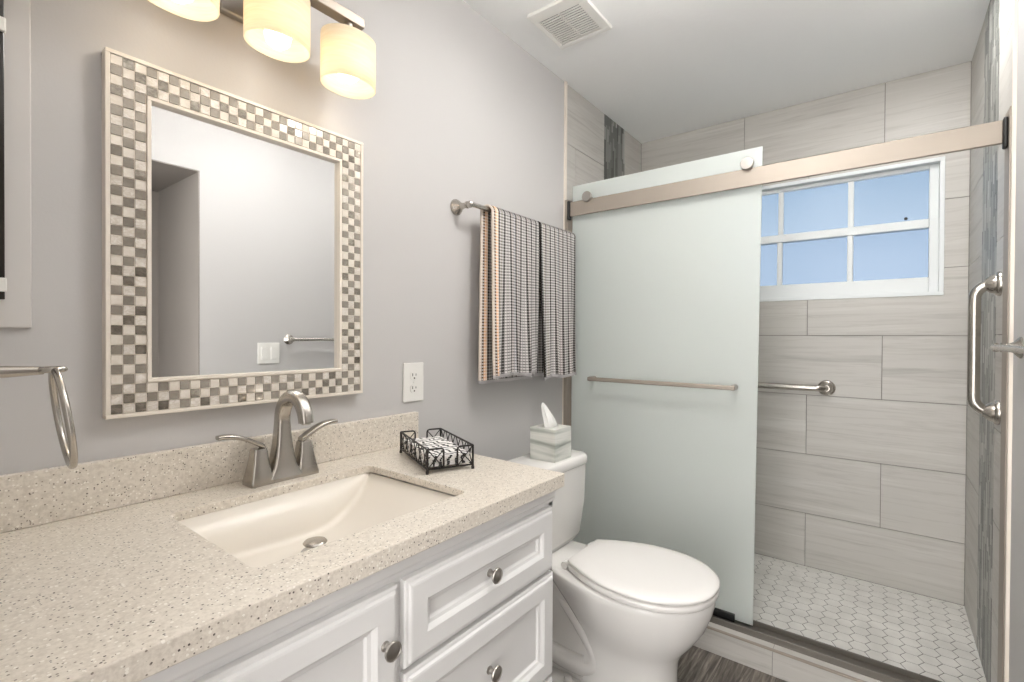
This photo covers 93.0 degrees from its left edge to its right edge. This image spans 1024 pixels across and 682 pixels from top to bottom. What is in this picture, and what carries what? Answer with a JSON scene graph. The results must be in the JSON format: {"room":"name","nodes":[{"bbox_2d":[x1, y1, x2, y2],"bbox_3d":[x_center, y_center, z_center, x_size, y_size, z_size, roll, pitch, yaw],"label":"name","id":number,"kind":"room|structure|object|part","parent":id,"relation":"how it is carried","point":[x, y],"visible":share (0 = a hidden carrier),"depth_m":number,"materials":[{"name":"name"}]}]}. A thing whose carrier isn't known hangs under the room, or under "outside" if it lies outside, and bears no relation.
{"room":"bathroom","nodes":[
{"label":"bathroom","id":0,"kind":"room"},
{"bbox_2d":[0,0,640,474],"bbox_3d":[-0.087,0.012,1.985,0.100,2.501,3.000,1,1,38],"label":"wall","id":1,"kind":"structure","parent":0,"point":[459,110],"depth_m":1.49,"materials":[{"name":"grey paint"}]},
{"bbox_2d":[0,0,31,327],"bbox_3d":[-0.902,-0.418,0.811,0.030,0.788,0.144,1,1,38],"label":"upper cabinet","id":2,"kind":"object","parent":1,"relation":"attached to","point":[15,15],"visible":1,"depth_m":0.86,"materials":[{"name":"grey paint"}]},
{"bbox_3d":[-0.910,-0.432,0.797,0.012,0.720,0.105,1,1,38],"label":"door","id":3,"kind":"part","parent":2,"relation":"part of","materials":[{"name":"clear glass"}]},
{"bbox_2d":[0,411,417,533],"bbox_3d":[-0.634,0.282,1.178,0.020,0.098,1.051,1,1,38],"label":"backsplash","id":4,"kind":"structure","parent":1,"relation":"attached to","point":[31,498],"depth_m":1.01,"materials":[{"name":"stone"}]},
{"bbox_2d":[101,46,362,419],"bbox_3d":[-0.620,-0.210,1.183,0.026,0.724,0.587,1,1,38],"label":"framed mirror","id":5,"kind":"object","parent":1,"relation":"attached to","point":[232,225],"visible":1,"depth_m":1.12,"materials":[{"name":"beige mirror"}]},
{"bbox_2d":[151,103,336,377],"bbox_3d":[-0.624,-0.210,1.185,0.004,0.578,0.441,1,1,38],"label":"mirror glass","id":6,"kind":"object","parent":5,"relation":"attached to","point":[244,217],"depth_m":1.15,"materials":[{"name":"white"}]},
{"bbox_2d":[148,0,375,98],"bbox_3d":[-0.563,-0.770,1.118,0.187,0.235,0.520,1,1,38],"label":"vanity light","id":7,"kind":"object","parent":1,"relation":"attached to","point":[279,30],"visible":1,"depth_m":1.16,"materials":[{"name":"glass"}]},
{"bbox_3d":[-0.650,-0.700,0.946,0.057,0.072,0.057,1,1,38],"label":"bulb","id":8,"kind":"part","parent":7,"relation":"part of","materials":[{"name":"beige"}]},
{"bbox_3d":[-0.650,-0.726,0.946,0.115,0.120,0.141,1,1,38],"label":"lamp shade","id":9,"kind":"part","parent":7,"relation":"part of","materials":[{"name":"glass"}]},
{"bbox_3d":[-0.531,-0.728,1.101,0.115,0.120,0.141,1,1,38],"label":"lamp shade","id":10,"kind":"part","parent":7,"relation":"part of","materials":[{"name":"white glass"}]},
{"bbox_3d":[-0.531,-0.700,1.102,0.057,0.072,0.057,1,1,38],"label":"bulb","id":11,"kind":"part","parent":7,"relation":"part of","materials":[{"name":"beige glass"}]},
{"bbox_3d":[-0.419,-0.713,1.247,0.115,0.120,0.141,1,1,38],"label":"lamp shade","id":12,"kind":"part","parent":7,"relation":"part of","materials":[{"name":"glass"}]},
{"bbox_3d":[-0.419,-0.701,1.247,0.057,0.072,0.057,1,1,38],"label":"bulb","id":13,"kind":"part","parent":7,"relation":"part of","materials":[{"name":"beige glass"}]},
{"bbox_2d":[403,362,422,402],"bbox_3d":[-0.322,0.135,1.592,0.008,0.127,0.085,1,1,38],"label":"wall outlet","id":14,"kind":"object","parent":1,"relation":"attached to","point":[412,372],"visible":1,"depth_m":1.59,"materials":[{"name":"white plastic"}]},
{"bbox_2d":[410,384,417,392],"bbox_3d":[-0.321,0.156,1.591,0.003,0.025,0.034,1,1,38],"label":"socket","id":15,"kind":"object","parent":14,"relation":"attached to","point":[413,387],"depth_m":1.59,"materials":[{"name":"white plastic"}]},
{"bbox_2d":[410,372,417,379],"bbox_3d":[-0.320,0.114,1.590,0.003,0.025,0.034,1,1,38],"label":"socket","id":16,"kind":"object","parent":14,"relation":"attached to","point":[413,375],"depth_m":1.59,"materials":[{"name":"white plastic"}]},
{"bbox_2d":[450,199,575,237],"bbox_3d":[0.046,-0.481,1.998,0.084,0.058,0.761,1,1,38],"label":"towel bar","id":17,"kind":"object","parent":1,"relation":"attached to","point":[456,206],"visible":0.49,"depth_m":1.72,"materials":[{"name":"silver metal"}]},
{"bbox_3d":[-0.168,-0.480,1.720,0.084,0.058,0.058,1,1,38],"label":"post","id":18,"kind":"part","parent":17,"relation":"part of","materials":[{"name":"silver metal"}]},
{"bbox_2d":[478,204,538,383],"bbox_3d":[-0.001,-0.171,1.874,0.073,0.654,0.330,1,1,38],"label":"bath towel","id":19,"kind":"object","parent":17,"relation":"hanging from","point":[509,241],"visible":0.99,"depth_m":1.82,"materials":[{"name":"fabric"}]},
{"bbox_2d":[532,221,575,379],"bbox_3d":[0.194,-0.168,2.126,0.076,0.661,0.286,1,1,38],"label":"bath towel","id":20,"kind":"object","parent":17,"relation":"hanging from","point":[556,357],"visible":0.88,"depth_m":2.09,"materials":[{"name":"fabric"}]},
{"bbox_2d":[562,81,567,424],"bbox_3d":[0.252,-0.079,2.333,0.010,2.321,0.014,1,1,38],"label":"trim","id":21,"kind":"structure","parent":1,"relation":"attached to","point":[565,82],"depth_m":2.32,"materials":[{"name":"beige"}]},
{"bbox_2d":[563,106,1011,681],"bbox_3d":[0.856,0.209,1.888,1.503,1.778,0.090,1,1,38],"label":"shower door frame","id":22,"kind":"object","parent":1,"relation":"attached to","point":[997,132],"visible":0.74,"depth_m":1.63,"materials":[{"name":"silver metal"}]},
{"bbox_3d":[0.857,-0.618,1.864,1.457,0.068,0.012,1,1,38],"label":"rail","id":23,"kind":"part","parent":22,"relation":"part of","materials":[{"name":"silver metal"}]},
{"bbox_2d":[571,146,762,625],"bbox_3d":[0.599,0.176,2.069,0.822,1.826,0.070,1,1,38],"label":"sliding glass panel","id":24,"kind":"object","parent":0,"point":[664,392],"visible":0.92,"depth_m":2.03,"materials":[{"name":"white glass"}]},
{"bbox_3d":[0.355,-0.666,2.252,0.047,0.047,0.049,1,1,38],"label":"roller knob","id":25,"kind":"part","parent":24,"relation":"part of","materials":[{"name":"silver metal"}]},
{"bbox_3d":[0.596,0.176,2.035,0.630,0.018,0.012,1,1,38],"label":"towel handle","id":26,"kind":"part","parent":24,"relation":"part of","materials":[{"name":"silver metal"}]},
{"bbox_3d":[0.894,-0.667,1.838,0.047,0.047,0.049,1,1,38],"label":"roller knob","id":27,"kind":"part","parent":24,"relation":"part of","materials":[{"name":"silver metal"}]},
{"bbox_2d":[463,0,989,143],"bbox_3d":[0.427,-1.266,0.846,2.279,0.080,4.170,1,1,38],"label":"ceiling","id":28,"kind":"structure","parent":0,"point":[663,68],"depth_m":2.06,"materials":[{"name":"white paint"}]},
{"bbox_2d":[527,0,611,49],"bbox_3d":[0.224,-1.229,1.872,0.230,0.014,0.255,1,1,38],"label":"ceiling vent","id":29,"kind":"object","parent":28,"relation":"in","point":[567,23],"visible":1,"depth_m":1.86,"materials":[{"name":"white plastic"}]},
{"bbox_2d":[677,646,786,681],"bbox_3d":[0.103,1.227,0.422,2.229,0.060,3.085,1,1,38],"label":"floor","id":30,"kind":"structure","parent":0,"point":[696,664],"depth_m":1.75,"materials":[{"name":"wood"}]},
{"bbox_2d":[139,472,555,681],"bbox_3d":[-0.410,0.779,0.997,0.596,0.821,1.030,1,1,38],"label":"vanity cabinet","id":31,"kind":"object","parent":30,"relation":"on","point":[475,605],"visible":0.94,"depth_m":0.90,"materials":[{"name":"white paint"}]},
{"bbox_2d":[0,411,563,681],"bbox_3d":[-0.409,0.302,1.006,0.586,0.132,1.052,1,1,38],"label":"countertop","id":32,"kind":"structure","parent":31,"relation":"on","point":[101,579],"depth_m":0.79,"materials":[{"name":"stone"}]},
{"bbox_2d":[215,390,337,488],"bbox_3d":[-0.517,0.224,1.143,0.148,0.216,0.288,1,1,38],"label":"faucet","id":33,"kind":"object","parent":32,"relation":"on","point":[283,464],"visible":1,"depth_m":1.15,"materials":[{"name":"silver metal"}]},
{"bbox_3d":[-0.612,0.229,1.097,0.027,0.045,0.098,1,1,38],"label":"lever","id":34,"kind":"part","parent":33,"relation":"part of","materials":[{"name":"silver metal"}]},
{"bbox_3d":[-0.589,0.291,1.128,0.052,0.083,0.053,1,1,38],"label":"handle","id":35,"kind":"part","parent":33,"relation":"part of","materials":[{"name":"silver metal"}]},
{"bbox_3d":[-0.555,0.322,1.173,0.049,0.020,0.100,1,1,38],"label":"plate","id":36,"kind":"part","parent":33,"relation":"part of","materials":[{"name":"silver metal"}]},
{"bbox_3d":[-0.517,0.219,1.143,0.148,0.206,0.086,1,1,38],"label":"spout","id":37,"kind":"part","parent":33,"relation":"part of","materials":[{"name":"silver metal"}]},
{"bbox_3d":[-0.521,0.290,1.217,0.052,0.083,0.053,1,1,38],"label":"handle","id":38,"kind":"part","parent":33,"relation":"part of","materials":[{"name":"silver metal"}]},
{"bbox_3d":[-0.496,0.229,1.247,0.027,0.045,0.098,1,1,38],"label":"lever","id":39,"kind":"part","parent":33,"relation":"part of","materials":[{"name":"silver metal"}]},
{"bbox_2d":[178,472,453,566],"bbox_3d":[-0.380,0.409,1.009,0.369,0.114,0.472,1,1,38],"label":"sink basin","id":40,"kind":"object","parent":32,"relation":"in","point":[263,532],"visible":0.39,"depth_m":1.13,"materials":[{"name":"beige ceramic"}]},
{"bbox_2d":[399,428,473,474],"bbox_3d":[-0.215,0.300,1.353,0.132,0.064,0.262,0,1,-28],"label":"basket","id":41,"kind":"object","parent":32,"relation":"on","point":[426,454],"visible":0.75,"depth_m":1.27,"materials":[{"name":"black metal"}]},
{"bbox_2d":[404,447,469,466],"bbox_3d":[-0.215,0.315,1.355,0.111,0.006,0.237,0,1,-28],"label":"paper napkin","id":42,"kind":"object","parent":41,"relation":"in","point":[450,463],"visible":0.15,"depth_m":1.25,"materials":[{"name":"white paper"}]},
{"bbox_2d":[404,445,468,464],"bbox_3d":[-0.217,0.309,1.355,0.111,0.006,0.237,0,1,-28],"label":"paper napkin","id":43,"kind":"object","parent":42,"relation":"on","point":[422,459],"visible":0.16,"depth_m":1.26,"materials":[{"name":"white paper"}]},
{"bbox_2d":[404,443,469,462],"bbox_3d":[-0.215,0.304,1.356,0.111,0.006,0.237,0,1,-28],"label":"paper napkin","id":44,"kind":"object","parent":43,"relation":"on","point":[439,460],"visible":0.12,"depth_m":1.26,"materials":[{"name":"white paper"}]},
{"bbox_2d":[403,441,468,460],"bbox_3d":[-0.216,0.298,1.353,0.111,0.007,0.237,0,1,-28],"label":"paper napkin","id":45,"kind":"object","parent":44,"relation":"on","point":[422,455],"visible":0.23,"depth_m":1.26,"materials":[{"name":"white paper"}]},
{"bbox_2d":[404,436,469,458],"bbox_3d":[-0.215,0.293,1.351,0.111,0.007,0.237,0,1,-28],"label":"paper napkin","id":46,"kind":"object","parent":45,"relation":"on","point":[450,448],"visible":0.79,"depth_m":1.34,"materials":[{"name":"white paper"}]},
{"bbox_3d":[-0.352,0.749,0.644,0.020,0.658,0.496,1,1,38],"label":"door","id":47,"kind":"part","parent":31,"relation":"part of","materials":[{"name":"white paint"}]},
{"bbox_3d":[-0.200,0.507,0.799,0.027,0.033,0.033,1,1,38],"label":"knob","id":48,"kind":"part","parent":31,"relation":"part of","materials":[{"name":"silver metal"}]},
{"bbox_3d":[-0.045,0.496,1.038,0.020,0.156,0.474,1,1,38],"label":"drawer","id":49,"kind":"part","parent":31,"relation":"part of","materials":[{"name":"white paint"}]},
{"bbox_3d":[-0.045,0.712,1.041,0.020,0.258,0.478,1,1,38],"label":"drawer","id":50,"kind":"part","parent":31,"relation":"part of","materials":[{"name":"white paint"}]},
{"bbox_3d":[-0.038,0.706,1.034,0.027,0.033,0.033,1,1,38],"label":"knob","id":51,"kind":"part","parent":31,"relation":"part of","materials":[{"name":"silver metal"}]},
{"bbox_3d":[-0.037,0.497,1.033,0.027,0.033,0.033,1,1,38],"label":"knob","id":52,"kind":"part","parent":31,"relation":"part of","materials":[{"name":"silver metal"}]},
{"bbox_3d":[-0.047,0.963,1.043,0.020,0.226,0.478,1,1,38],"label":"drawer","id":53,"kind":"part","parent":31,"relation":"part of","materials":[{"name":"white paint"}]},
{"bbox_2d":[508,449,719,681],"bbox_3d":[0.325,0.815,1.659,0.718,0.745,0.414,1,1,38],"label":"toilet","id":54,"kind":"object","parent":30,"relation":"on","point":[624,611],"visible":0.85,"depth_m":1.54,"materials":[{"name":"white ceramic"}]},
{"bbox_3d":[0.117,0.458,1.817,0.189,0.036,0.414,1,1,38],"label":"tank lid","id":55,"kind":"part","parent":54,"relation":"part of","materials":[{"name":"white ceramic"}]},
{"bbox_2d":[530,403,570,462],"bbox_3d":[0.146,0.335,1.829,0.112,0.208,0.114,1,1,38],"label":"tissue box","id":56,"kind":"object","parent":54,"relation":"on","point":[550,441],"visible":1,"depth_m":1.79,"materials":[{"name":"white cardboard"}]},
{"bbox_3d":[0.117,0.623,1.819,0.179,0.291,0.408,1,1,38],"label":"tank","id":57,"kind":"part","parent":54,"relation":"part of","materials":[{"name":"white ceramic"}]},
{"bbox_3d":[0.430,0.760,1.578,0.448,0.019,0.372,1,1,38],"label":"seat","id":58,"kind":"part","parent":54,"relation":"part of","materials":[{"name":"white plastic"}]},
{"bbox_3d":[0.429,0.738,1.578,0.454,0.018,0.374,1,1,38],"label":"lid","id":59,"kind":"part","parent":54,"relation":"part of","materials":[{"name":"white plastic"}]},
{"bbox_2d":[693,622,881,681],"bbox_3d":[0.844,1.142,1.887,1.516,0.093,0.159,1,1,38],"label":"shower curb","id":60,"kind":"object","parent":30,"relation":"on","point":[785,664],"visible":0.21,"depth_m":1.74,"materials":[{"name":"tile"}]},
{"bbox_2d":[641,61,971,604],"bbox_3d":[1.438,0.014,2.641,1.716,2.501,0.100,1,1,38],"label":"wall","id":61,"kind":"structure","parent":0,"point":[865,480],"depth_m":2.36,"materials":[{"name":"tile"}]},
{"bbox_2d":[758,380,835,395],"bbox_3d":[1.345,0.235,2.600,0.642,0.078,0.080,1,1,38],"label":"grab bar","id":62,"kind":"object","parent":61,"relation":"attached to","point":[825,387],"visible":0.55,"depth_m":2.46,"materials":[{"name":"silver metal"}]},
{"bbox_2d":[760,156,944,301],"bbox_3d":[1.577,-0.523,2.529,1.005,0.624,0.104,1,1,38],"label":"window","id":63,"kind":"structure","parent":61,"relation":"in","point":[877,232],"depth_m":2.41,"materials":[{"name":"white"}]},
{"bbox_3d":[1.565,-0.387,2.516,0.949,0.296,0.004,1,1,38],"label":"glass","id":64,"kind":"part","parent":63,"relation":"part of","materials":[{"name":"blue"}]},
{"bbox_3d":[1.579,-0.674,2.530,0.949,0.277,0.004,1,1,38],"label":"glass","id":65,"kind":"part","parent":63,"relation":"part of","materials":[{"name":"blue"}]},
{"bbox_3d":[1.565,-0.397,2.516,0.969,0.336,0.036,1,1,38],"label":"sash","id":66,"kind":"part","parent":63,"relation":"part of","materials":[{"name":"white"}]},
{"bbox_3d":[1.579,-0.671,2.530,0.969,0.292,0.030,1,1,38],"label":"sash","id":67,"kind":"part","parent":63,"relation":"part of","materials":[{"name":"white plastic"}]},
{"bbox_2d":[753,553,986,681],"bbox_3d":[1.153,1.196,2.289,1.556,0.060,0.915,1,1,38],"label":"floor","id":68,"kind":"structure","parent":0,"point":[923,635],"depth_m":2.04,"materials":[{"name":"tile"}]},
{"bbox_2d":[964,0,1023,681],"bbox_3d":[0.841,0.029,0.533,0.110,2.501,4.170,1,1,38],"label":"wall","id":69,"kind":"structure","parent":0,"point":[991,76],"depth_m":1.64,"materials":[{"name":"tile"}]},
{"bbox_2d":[967,271,1002,424],"bbox_3d":[1.514,0.022,1.560,0.075,0.486,0.078,1,1,38],"label":"grab bar","id":70,"kind":"object","parent":69,"relation":"attached to","point":[993,284],"visible":1,"depth_m":1.56,"materials":[{"name":"silver metal"}]},
{"bbox_2d":[990,337,1023,358],"bbox_3d":[1.203,0.018,1.143,0.060,0.058,0.478,1,1,38],"label":"towel bar","id":71,"kind":"object","parent":69,"relation":"attached to","point":[1016,347],"visible":1,"depth_m":1.25,"materials":[{"name":"silver metal"}]},
{"bbox_2d":[1004,0,1017,681],"bbox_3d":[1.422,-0.065,1.383,0.008,2.321,0.012,1,1,38],"label":"trim","id":72,"kind":"structure","parent":69,"relation":"attached to","point":[1015,2],"depth_m":1.38,"materials":[{"name":"beige"}]},
{"bbox_3d":[-0.743,-0.019,0.534,0.829,2.421,0.100,1,1,38],"label":"wall","id":73,"kind":"structure","parent":0,"visible":0},
{"bbox_2d":[0,366,77,468],"bbox_3d":[-0.730,0.108,0.693,0.161,0.180,0.166,1,1,38],"label":"towel ring","id":74,"kind":"object","parent":73,"relation":"attached to","point":[69,449],"visible":1,"depth_m":0.71,"materials":[{"name":"silver metal"}]},
{"bbox_3d":[-0.741,0.044,0.677,0.053,0.053,0.128,1,1,38],"label":"post","id":75,"kind":"part","parent":74,"relation":"part of","materials":[{"name":"silver metal"}]}
]}

